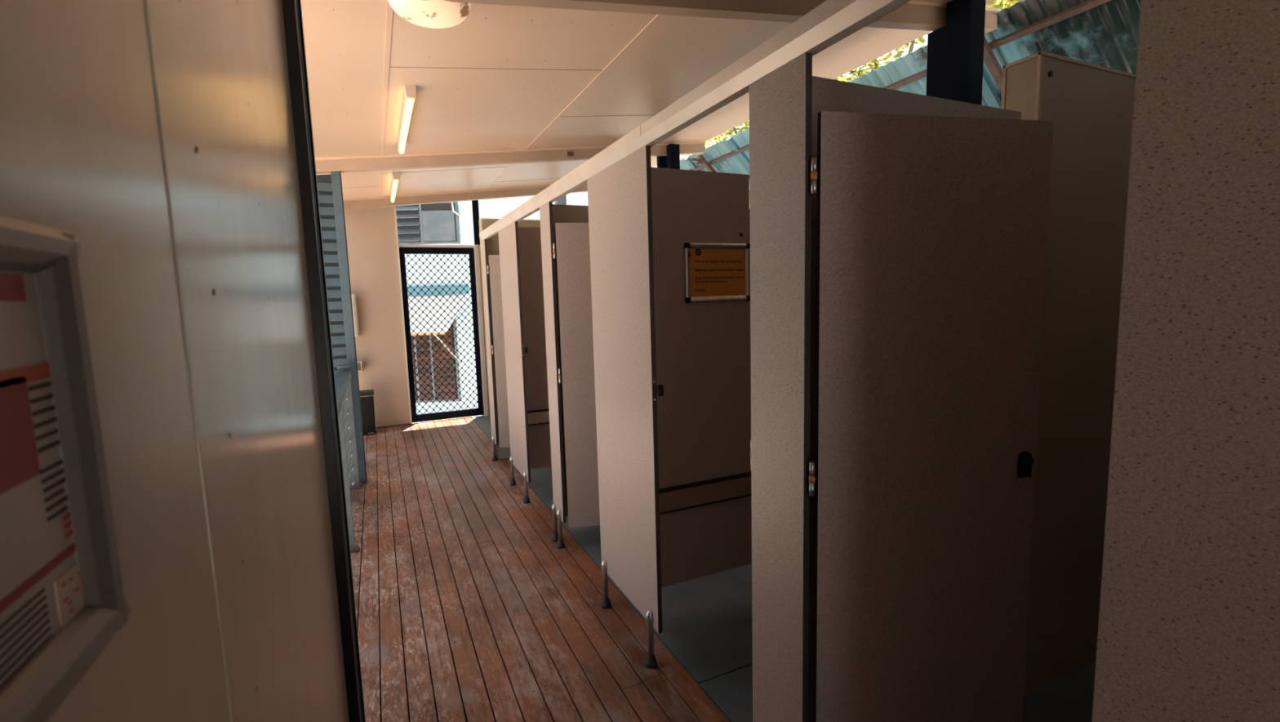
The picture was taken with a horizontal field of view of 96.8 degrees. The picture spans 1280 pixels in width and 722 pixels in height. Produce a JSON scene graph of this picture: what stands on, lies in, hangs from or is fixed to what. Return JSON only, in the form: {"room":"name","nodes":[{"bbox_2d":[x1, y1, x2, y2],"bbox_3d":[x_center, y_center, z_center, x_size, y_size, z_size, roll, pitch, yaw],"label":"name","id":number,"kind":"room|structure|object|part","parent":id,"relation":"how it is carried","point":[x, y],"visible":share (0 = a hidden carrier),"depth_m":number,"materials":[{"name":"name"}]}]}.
{"room":"public restroom","nodes":[
{"label":"public restroom","id":0,"kind":"room"},
{"bbox_2d":[0,0,349,721],"bbox_3d":[-0.047,0.223,-0.373,0.091,2.545,4.525,-5,7,-25],"label":"wall","id":1,"kind":"structure","parent":0,"point":[82,154],"depth_m":0.57,"materials":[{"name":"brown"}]},
{"bbox_2d":[0,215,130,721],"bbox_3d":[-0.262,0.060,0.192,0.016,0.241,0.336,-5,7,-25],"label":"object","id":2,"kind":"object","parent":1,"relation":"attached to","point":[62,599],"visible":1,"depth_m":0.30,"materials":[{"name":"paper"}]},
{"bbox_3d":[-0.265,-0.047,0.180,0.016,0.025,0.336,-5,7,-25],"label":"frame rail","id":3,"kind":"part","parent":2,"relation":"part of","materials":[{"name":"grey metal"}]},
{"bbox_3d":[-0.259,0.168,0.204,0.016,0.025,0.336,-5,7,-25],"label":"frame rail","id":4,"kind":"part","parent":2,"relation":"part of","materials":[{"name":"grey"}]},
{"bbox_3d":[-0.327,0.046,0.332,0.016,0.237,0.025,-5,7,-25],"label":"frame rail","id":5,"kind":"part","parent":2,"relation":"part of","materials":[{"name":"grey"}]},
{"bbox_2d":[144,0,235,721],"bbox_3d":[-0.442,0.125,0.577,0.002,2.545,0.010,-5,7,-25],"label":"trim","id":6,"kind":"structure","parent":1,"relation":"attached to","point":[148,8],"depth_m":0.56,"materials":[{"name":"beige metal"}]},
{"bbox_2d":[344,206,490,426],"bbox_3d":[-2.106,-0.570,7.011,4.100,2.550,0.090,-5,7,-25],"label":"wall","id":7,"kind":"structure","parent":0,"point":[371,233],"depth_m":6.54,"materials":[{"name":"beige paint"}]},
{"bbox_2d":[351,293,359,337],"bbox_3d":[-3.288,-0.499,6.354,0.240,0.494,0.109,-5,7,-25],"label":"dispenser","id":8,"kind":"object","parent":7,"relation":"attached to","point":[353,296],"visible":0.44,"depth_m":6.35,"materials":[{"name":"white plastic"}]},
{"bbox_2d":[356,360,362,372],"bbox_3d":[-3.226,0.065,6.429,0.152,0.125,0.129,-5,7,-25],"label":"wall box","id":9,"kind":"object","parent":7,"relation":"attached to","point":[359,370],"visible":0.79,"depth_m":6.41,"materials":[{"name":"beige paint"}]},
{"bbox_2d":[375,422,411,428],"bbox_3d":[-3.027,0.775,6.659,0.660,0.012,0.014,-5,7,-25],"label":"trim","id":10,"kind":"structure","parent":7,"relation":"attached to","point":[409,423],"depth_m":6.71,"materials":[{"name":"brown wood"}]},
{"bbox_2d":[394,207,473,424],"bbox_3d":[-2.397,-0.536,6.876,0.885,2.530,0.115,-5,7,-25],"label":"trim","id":11,"kind":"structure","parent":7,"relation":"attached to","point":[398,246],"depth_m":6.67,"materials":[{"name":"beige wood"}]},
{"bbox_2d":[399,247,484,422],"bbox_3d":[-2.388,-0.319,6.887,0.867,2.073,0.052,-5,7,-25],"label":"door","id":12,"kind":"structure","parent":7,"relation":"in","point":[450,414],"depth_m":6.88,"materials":[{"name":"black metal"}]},
{"bbox_2d":[473,244,488,416],"bbox_3d":[-1.984,-0.365,7.083,0.050,2.120,0.120,-5,7,-25],"label":"trim","id":13,"kind":"structure","parent":7,"relation":"attached to","point":[475,246],"depth_m":7.03,"materials":[{"name":"beige paint"}]},
{"bbox_2d":[478,217,540,458],"bbox_3d":[-0.425,-0.253,5.562,2.104,2.158,0.122,-5,7,-25],"label":"wall","id":14,"kind":"structure","parent":0,"point":[492,243],"depth_m":5.11,"materials":[{"name":"beige paint"}]},
{"bbox_2d":[300,0,995,199],"bbox_3d":[0.116,-1.618,2.528,3.650,0.506,9.960,-5,7,-25],"label":"ceiling","id":15,"kind":"structure","parent":0,"point":[503,77],"depth_m":3.27,"materials":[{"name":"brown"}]},
{"bbox_2d":[390,172,399,202],"bbox_3d":[-2.443,-1.710,5.651,0.060,0.084,1.190,-5,7,-25],"label":"tube light","id":16,"kind":"object","parent":15,"relation":"attached to","point":[395,175],"visible":1,"depth_m":5.37,"materials":[{"name":"beige plastic"}]},
{"bbox_2d":[397,85,416,154],"bbox_3d":[-1.499,-1.504,3.630,0.060,0.084,1.230,-5,7,-25],"label":"tube light","id":17,"kind":"object","parent":15,"relation":"attached to","point":[410,91],"visible":1,"depth_m":3.35,"materials":[{"name":"beige plastic"}]},
{"bbox_2d":[387,0,471,28],"bbox_3d":[-0.783,-1.337,2.114,0.296,0.127,0.296,-5,7,-25],"label":"dome light","id":18,"kind":"object","parent":15,"relation":"attached to","point":[432,14],"visible":0.98,"depth_m":2.09,"materials":[{"name":"beige"}]},
{"bbox_2d":[343,183,587,209],"bbox_3d":[-1.812,-1.963,6.713,3.590,0.527,0.100,-5,7,-25],"label":"trim","id":19,"kind":"structure","parent":15,"relation":"attached to","point":[448,197],"depth_m":6.49,"materials":[{"name":"beige paint"}]},
{"bbox_2d":[315,141,705,173],"bbox_3d":[-0.994,-1.785,4.963,3.590,0.527,0.100,-5,7,-25],"label":"ceiling beam","id":20,"kind":"structure","parent":15,"relation":"attached to","point":[433,160],"depth_m":4.73,"materials":[{"name":"beige paint"}]},
{"bbox_2d":[567,151,573,156],"bbox_3d":[-0.624,-1.850,5.084,0.050,0.040,0.009,-5,7,-25],"label":"bracket","id":21,"kind":"object","parent":20,"relation":"attached to","point":[569,153],"visible":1,"depth_m":5.08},
{"bbox_2d":[422,0,1000,34],"bbox_3d":[0.276,-1.539,2.433,3.750,0.546,0.100,-5,7,-25],"label":"ceiling beam","id":22,"kind":"structure","parent":15,"relation":"attached to","point":[913,15],"depth_m":2.50,"materials":[{"name":"beige paint"}]},
{"bbox_2d":[350,414,1096,721],"bbox_3d":[0.291,1.568,2.934,3.460,0.901,9.960,-5,7,-25],"label":"floor","id":23,"kind":"structure","parent":0,"point":[563,655],"depth_m":2.61,"materials":[{"name":"brown wood"}]},
{"bbox_2d":[281,0,361,721],"bbox_3d":[-1.003,0.011,1.705,0.120,2.545,0.060,-5,7,-25],"label":"post","id":24,"kind":"object","parent":23,"relation":"on","point":[289,7],"visible":0.42,"depth_m":1.70,"materials":[{"name":"black metal"}]},
{"bbox_2d":[296,0,365,721],"bbox_3d":[-0.975,0.002,1.775,0.029,2.545,0.035,-5,7,-25],"label":"corner angle","id":25,"kind":"object","parent":24,"relation":"attached to","point":[298,2],"visible":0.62,"depth_m":1.76,"materials":[{"name":"blue paint"}]},
{"bbox_2d":[316,171,367,483],"bbox_3d":[-2.907,-0.181,4.235,1.400,2.456,0.065,-5,7,-25],"label":"louvered shutter","id":26,"kind":"object","parent":23,"relation":"on","point":[330,189],"visible":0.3,"depth_m":4.44,"materials":[{"name":"blue paint"}]},
{"bbox_2d":[334,364,362,552],"bbox_3d":[-1.669,0.647,3.160,0.110,0.982,2.930,-5,7,-25],"label":"balustrade","id":27,"kind":"object","parent":23,"relation":"on","point":[343,377],"visible":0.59,"depth_m":4.15,"materials":[{"name":"grey metal"}]},
{"bbox_3d":[-1.674,0.237,3.083,0.095,0.050,2.870,-5,7,-25],"label":"rail","id":28,"kind":"part","parent":27,"relation":"part of","materials":[{"name":"grey metal"}]},
{"bbox_3d":[-1.726,0.681,3.293,0.072,0.876,0.012,-5,7,-25],"label":"post","id":29,"kind":"part","parent":27,"relation":"part of","materials":[{"name":"grey metal"}]},
{"bbox_3d":[-2.270,0.528,4.452,0.072,0.947,0.050,-5,7,-25],"label":"post","id":30,"kind":"part","parent":27,"relation":"part of","materials":[{"name":"grey metal"}]},
{"bbox_3d":[-1.722,1.115,3.358,0.110,0.009,0.075,-5,7,-25],"label":"plate","id":31,"kind":"part","parent":27,"relation":"part of","materials":[{"name":"grey metal"}]},
{"bbox_3d":[-2.257,0.999,4.503,0.110,0.009,0.075,-5,7,-25],"label":"plate","id":32,"kind":"part","parent":27,"relation":"part of","materials":[{"name":"grey metal"}]},
{"bbox_2d":[360,389,375,434],"bbox_3d":[-3.060,0.573,6.371,0.178,0.471,0.250,-5,7,-25],"label":"pedal bin","id":33,"kind":"object","parent":23,"relation":"on","point":[366,397],"visible":0.7,"depth_m":6.30,"materials":[{"name":"black plastic"}]},
{"bbox_3d":[-3.073,0.356,6.360,0.174,0.035,0.216,-5,7,-25],"label":"lid","id":34,"kind":"part","parent":33,"relation":"part of","materials":[{"name":"black"}]},
{"bbox_2d":[471,200,479,244],"bbox_3d":[-1.991,-0.653,7.139,0.072,2.720,0.044,-5,7,-25],"label":"steel post","id":35,"kind":"object","parent":23,"relation":"on","point":[475,202],"visible":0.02,"depth_m":7.00,"materials":[{"name":"black metal"}]},
{"bbox_2d":[482,239,498,460],"bbox_3d":[-1.333,-0.070,5.023,0.048,1.964,0.119,-5,7,-25],"label":"panel","id":36,"kind":"object","parent":23,"relation":"on","point":[494,438],"visible":1,"depth_m":5.00,"materials":[{"name":"laminate"}]},
{"bbox_3d":[-1.324,0.775,5.152,0.031,0.199,0.031,-5,7,-25],"label":"leg","id":37,"kind":"part","parent":36,"relation":"part of","materials":[{"name":"metal"}]},
{"bbox_2d":[487,254,510,447],"bbox_3d":[-0.987,-0.079,5.004,0.616,1.691,0.035,-3,7,-9],"label":"door","id":38,"kind":"structure","parent":36,"relation":"attached to","point":[494,265],"depth_m":4.97,"materials":[{"name":"laminate"}]},
{"bbox_2d":[497,221,530,502],"bbox_3d":[-0.921,0.016,4.168,0.070,1.964,0.586,-5,7,-25],"label":"panel","id":39,"kind":"object","parent":23,"relation":"on","point":[508,245],"visible":1,"depth_m":4.09,"materials":[{"name":"laminate"}]},
{"bbox_3d":[-1.004,0.845,4.467,0.031,0.199,0.031,-5,7,-25],"label":"leg","id":40,"kind":"part","parent":39,"relation":"part of","materials":[{"name":"metal"}]},
{"bbox_3d":[-0.815,0.886,4.062,0.031,0.199,0.031,-5,7,-25],"label":"leg","id":41,"kind":"part","parent":39,"relation":"part of","materials":[{"name":"metal"}]},
{"bbox_2d":[517,226,551,469],"bbox_3d":[-0.509,-0.023,4.402,0.897,1.970,0.025,-5,7,-25],"label":"door","id":42,"kind":"structure","parent":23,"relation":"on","point":[529,237],"depth_m":4.25,"materials":[{"name":"laminate"}]},
{"bbox_2d":[527,408,549,425],"bbox_3d":[-0.488,0.403,4.430,0.857,0.108,0.027,-5,7,-25],"label":"bench","id":43,"kind":"object","parent":42,"relation":"attached to","point":[535,416],"visible":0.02,"depth_m":4.29,"materials":[{"name":"beige paint"}]},
{"bbox_2d":[539,201,566,547],"bbox_3d":[-0.510,0.109,3.262,0.048,1.964,0.195,-5,7,-25],"label":"panel","id":44,"kind":"object","parent":23,"relation":"on","point":[558,507],"visible":1,"depth_m":3.24,"materials":[{"name":"laminate"}]},
{"bbox_3d":[-0.511,0.952,3.412,0.031,0.199,0.031,-5,7,-25],"label":"leg","id":45,"kind":"part","parent":44,"relation":"part of","materials":[{"name":"metal"}]},
{"bbox_3d":[-0.468,0.962,3.320,0.031,0.199,0.031,-5,7,-25],"label":"leg","id":46,"kind":"part","parent":44,"relation":"part of","materials":[{"name":"metal"}]},
{"bbox_2d":[552,222,599,527],"bbox_3d":[-0.147,0.094,3.196,0.616,1.712,0.035,-2,7,-7],"label":"door","id":47,"kind":"structure","parent":44,"relation":"attached to","point":[572,239],"depth_m":3.17,"materials":[{"name":"laminate"}]},
{"bbox_2d":[552,204,588,516],"bbox_3d":[-0.075,0.072,3.473,0.897,1.970,0.025,-5,7,-25],"label":"divider panel","id":48,"kind":"object","parent":23,"relation":"on","point":[561,213],"visible":0.02,"depth_m":3.24,"materials":[{"name":"laminate"}]},
{"bbox_2d":[586,145,663,667],"bbox_3d":[-0.071,0.201,2.349,0.070,1.964,0.618,-5,7,-25],"label":"panel","id":49,"kind":"object","parent":23,"relation":"on","point":[620,202],"visible":1,"depth_m":2.27,"materials":[{"name":"laminate"}]},
{"bbox_3d":[-0.163,1.028,2.669,0.031,0.199,0.031,-5,7,-25],"label":"leg","id":50,"kind":"part","parent":49,"relation":"part of","materials":[{"name":"metal"}]},
{"bbox_3d":[0.041,1.072,2.232,0.031,0.199,0.031,-5,7,-25],"label":"leg","id":51,"kind":"part","parent":49,"relation":"part of","materials":[{"name":"metal"}]},
{"bbox_2d":[657,143,679,168],"bbox_3d":[0.310,-0.656,5.674,0.140,2.892,0.216,-5,7,-25],"label":"steel post","id":52,"kind":"object","parent":23,"relation":"on","point":[672,161],"visible":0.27,"depth_m":5.45,"materials":[{"name":"black metal"}]},
{"bbox_2d":[651,167,751,587],"bbox_3d":[0.346,0.163,2.571,0.897,1.970,0.025,-5,7,-25],"label":"door","id":53,"kind":"structure","parent":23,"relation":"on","point":[703,349],"depth_m":2.52,"materials":[{"name":"laminate"}]},
{"bbox_2d":[658,471,751,514],"bbox_3d":[0.368,0.590,2.599,0.857,0.108,0.027,-5,7,-25],"label":"bench","id":54,"kind":"object","parent":53,"relation":"attached to","point":[691,495],"visible":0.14,"depth_m":2.55,"materials":[{"name":"beige wood"}]},
{"bbox_2d":[684,242,750,302],"bbox_3d":[0.345,-0.388,2.494,0.335,0.254,0.017,-5,7,-25],"label":"wall sign","id":55,"kind":"object","parent":53,"relation":"attached to","point":[713,272],"visible":1,"depth_m":2.49,"materials":[{"name":"paper"}]},
{"bbox_3d":[0.205,-0.376,2.430,0.025,0.208,0.016,-5,7,-25],"label":"frame rail","id":56,"kind":"part","parent":55,"relation":"part of","materials":[{"name":"metal"}]},
{"bbox_3d":[0.341,-0.500,2.482,0.289,0.025,0.016,-5,7,-25],"label":"frame rail","id":57,"kind":"part","parent":55,"relation":"part of","materials":[{"name":"metal"}]},
{"bbox_3d":[0.348,-0.275,2.507,0.289,0.025,0.016,-5,7,-25],"label":"frame rail","id":58,"kind":"part","parent":55,"relation":"part of","materials":[{"name":"metal"}]},
{"bbox_3d":[0.484,-0.399,2.558,0.025,0.208,0.016,-5,7,-25],"label":"frame rail","id":59,"kind":"part","parent":55,"relation":"part of","materials":[{"name":"metal"}]},
{"bbox_2d":[749,53,812,721],"bbox_3d":[0.340,0.294,1.443,0.048,1.964,0.208,-5,7,-25],"label":"panel","id":60,"kind":"object","parent":23,"relation":"on","point":[780,102],"visible":1,"depth_m":1.41,"materials":[{"name":"laminate"}]},
{"bbox_2d":[748,178,751,464],"bbox_3d":[0.533,0.243,1.741,0.600,1.690,0.015,-7,8,-39],"label":"door","id":61,"kind":"structure","parent":60,"relation":"attached to","point":[748,179],"depth_m":1.55,"materials":[{"name":"laminate"}]},
{"bbox_2d":[808,111,1053,721],"bbox_3d":[0.712,0.278,1.400,0.636,1.690,0.036,-3,7,-12],"label":"door","id":62,"kind":"structure","parent":60,"relation":"attached to","point":[932,231],"depth_m":1.38,"materials":[{"name":"laminate"}]},
{"bbox_3d":[0.988,0.253,1.445,0.018,0.018,0.014,-3,7,-12],"label":"latch knob","id":63,"kind":"part","parent":62,"relation":"part of","materials":[{"name":"black"}]},
{"bbox_2d":[808,75,1021,721],"bbox_3d":[0.773,0.256,1.657,0.897,1.970,0.025,-5,7,-25],"label":"divider panel","id":64,"kind":"object","parent":23,"relation":"on","point":[828,95],"visible":0.06,"depth_m":1.49,"materials":[{"name":"laminate"}]},
{"bbox_2d":[926,0,986,105],"bbox_3d":[1.688,-0.415,3.141,0.115,2.913,0.260,-5,7,-25],"label":"steel post","id":65,"kind":"object","parent":23,"relation":"on","point":[955,50],"visible":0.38,"depth_m":2.92,"materials":[{"name":"black metal"}]},
{"bbox_2d":[1092,0,1279,721],"bbox_3d":[0.918,0.420,0.205,0.048,1.964,1.316,-5,7,-25],"label":"panel","id":66,"kind":"object","parent":23,"relation":"on","point":[1188,628],"visible":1,"depth_m":0.69,"materials":[{"name":"laminate"}]},
{"bbox_2d":[479,0,911,239],"bbox_3d":[-0.099,-0.805,2.228,0.052,0.064,6.049,-5,7,-25],"label":"beam","id":67,"kind":"structure","parent":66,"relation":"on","point":[832,21],"depth_m":1.47,"materials":[{"name":"wood"}]},
{"bbox_2d":[1000,51,1136,695],"bbox_3d":[1.728,0.079,2.142,1.094,2.158,0.124,-5,7,-25],"label":"wall","id":68,"kind":"structure","parent":0,"point":[1091,106],"depth_m":1.97,"materials":[{"name":"beige laminate"}]},
{"bbox_3d":[1.728,0.079,2.142,1.094,2.158,0.122,-5,7,-25],"label":"edge trim","id":69,"kind":"part","parent":68,"relation":"part of","materials":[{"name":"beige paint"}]},
{"bbox_3d":[1.441,-0.205,4.155,0.100,2.280,8.120,-5,7,-25],"label":"wall","id":70,"kind":"structure","parent":0,"visible":0},
{"bbox_2d":[680,0,1141,174],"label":"window","id":71,"kind":"structure","parent":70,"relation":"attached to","point":[1102,33],"depth_m":3.11,"materials":[{"name":"clear glass"}]},
{"label":"outside","id":72,"kind":"structure","parent":0,"visible":0},
{"bbox_3d":[-4.147,1.521,9.301,60.000,0.190,60.000,-5,7,-25],"label":"ground","id":73,"kind":"structure","parent":72,"visible":0},
{"bbox_2d":[395,191,587,413],"bbox_3d":[-4.181,-1.372,9.224,7.700,5.555,0.730,-2,7,-2],"label":"building","id":74,"kind":"structure","parent":73,"relation":"on","point":[451,223],"depth_m":9.45,"materials":[{"name":"white paint"}]},
{"bbox_2d":[410,333,462,363],"bbox_3d":[-4.249,-0.141,9.065,2.703,0.570,1.048,-5,7,-25],"label":"hood","id":75,"kind":"object","parent":74,"relation":"attached to","point":[452,335],"depth_m":9.59,"materials":[{"name":"plastic"}]},
{"bbox_2d":[408,294,466,333],"bbox_3d":[-4.294,-0.727,9.223,2.835,0.610,0.570,-2,7,-2],"label":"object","id":76,"kind":"object","parent":74,"relation":"attached to","point":[411,296],"depth_m":9.33,"materials":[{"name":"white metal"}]},
{"bbox_2d":[555,195,566,204],"bbox_3d":[0.311,-0.791,8.988,3.240,4.205,0.100,-5,7,-25],"label":"lattice screen","id":77,"kind":"object","parent":73,"relation":"on","point":[562,201],"visible":0.02,"depth_m":8.12,"materials":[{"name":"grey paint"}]},
{"bbox_2d":[680,120,749,159],"bbox_3d":[3.259,-4.197,16.524,5.075,9.116,4.618,-5,7,-25],"label":"tree","id":78,"kind":"object","parent":73,"relation":"on","point":[747,123],"visible":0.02,"depth_m":15.61,"materials":[{"name":"green plant"}]},
{"bbox_2d":[834,2,997,81],"bbox_3d":[5.073,-3.425,11.244,4.240,8.686,4.382,-6,8,-33],"label":"tree","id":79,"kind":"object","parent":73,"relation":"on","point":[855,73],"visible":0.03,"depth_m":10.19,"materials":[{"name":"green plant"}]},
{"bbox_2d":[932,0,1023,31],"bbox_3d":[5.328,-2.474,7.230,3.531,7.697,3.392,0,7,16],"label":"tree","id":80,"kind":"object","parent":73,"relation":"on","point":[1002,4],"visible":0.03,"depth_m":6.46,"materials":[{"name":"green plant"}]}
]}

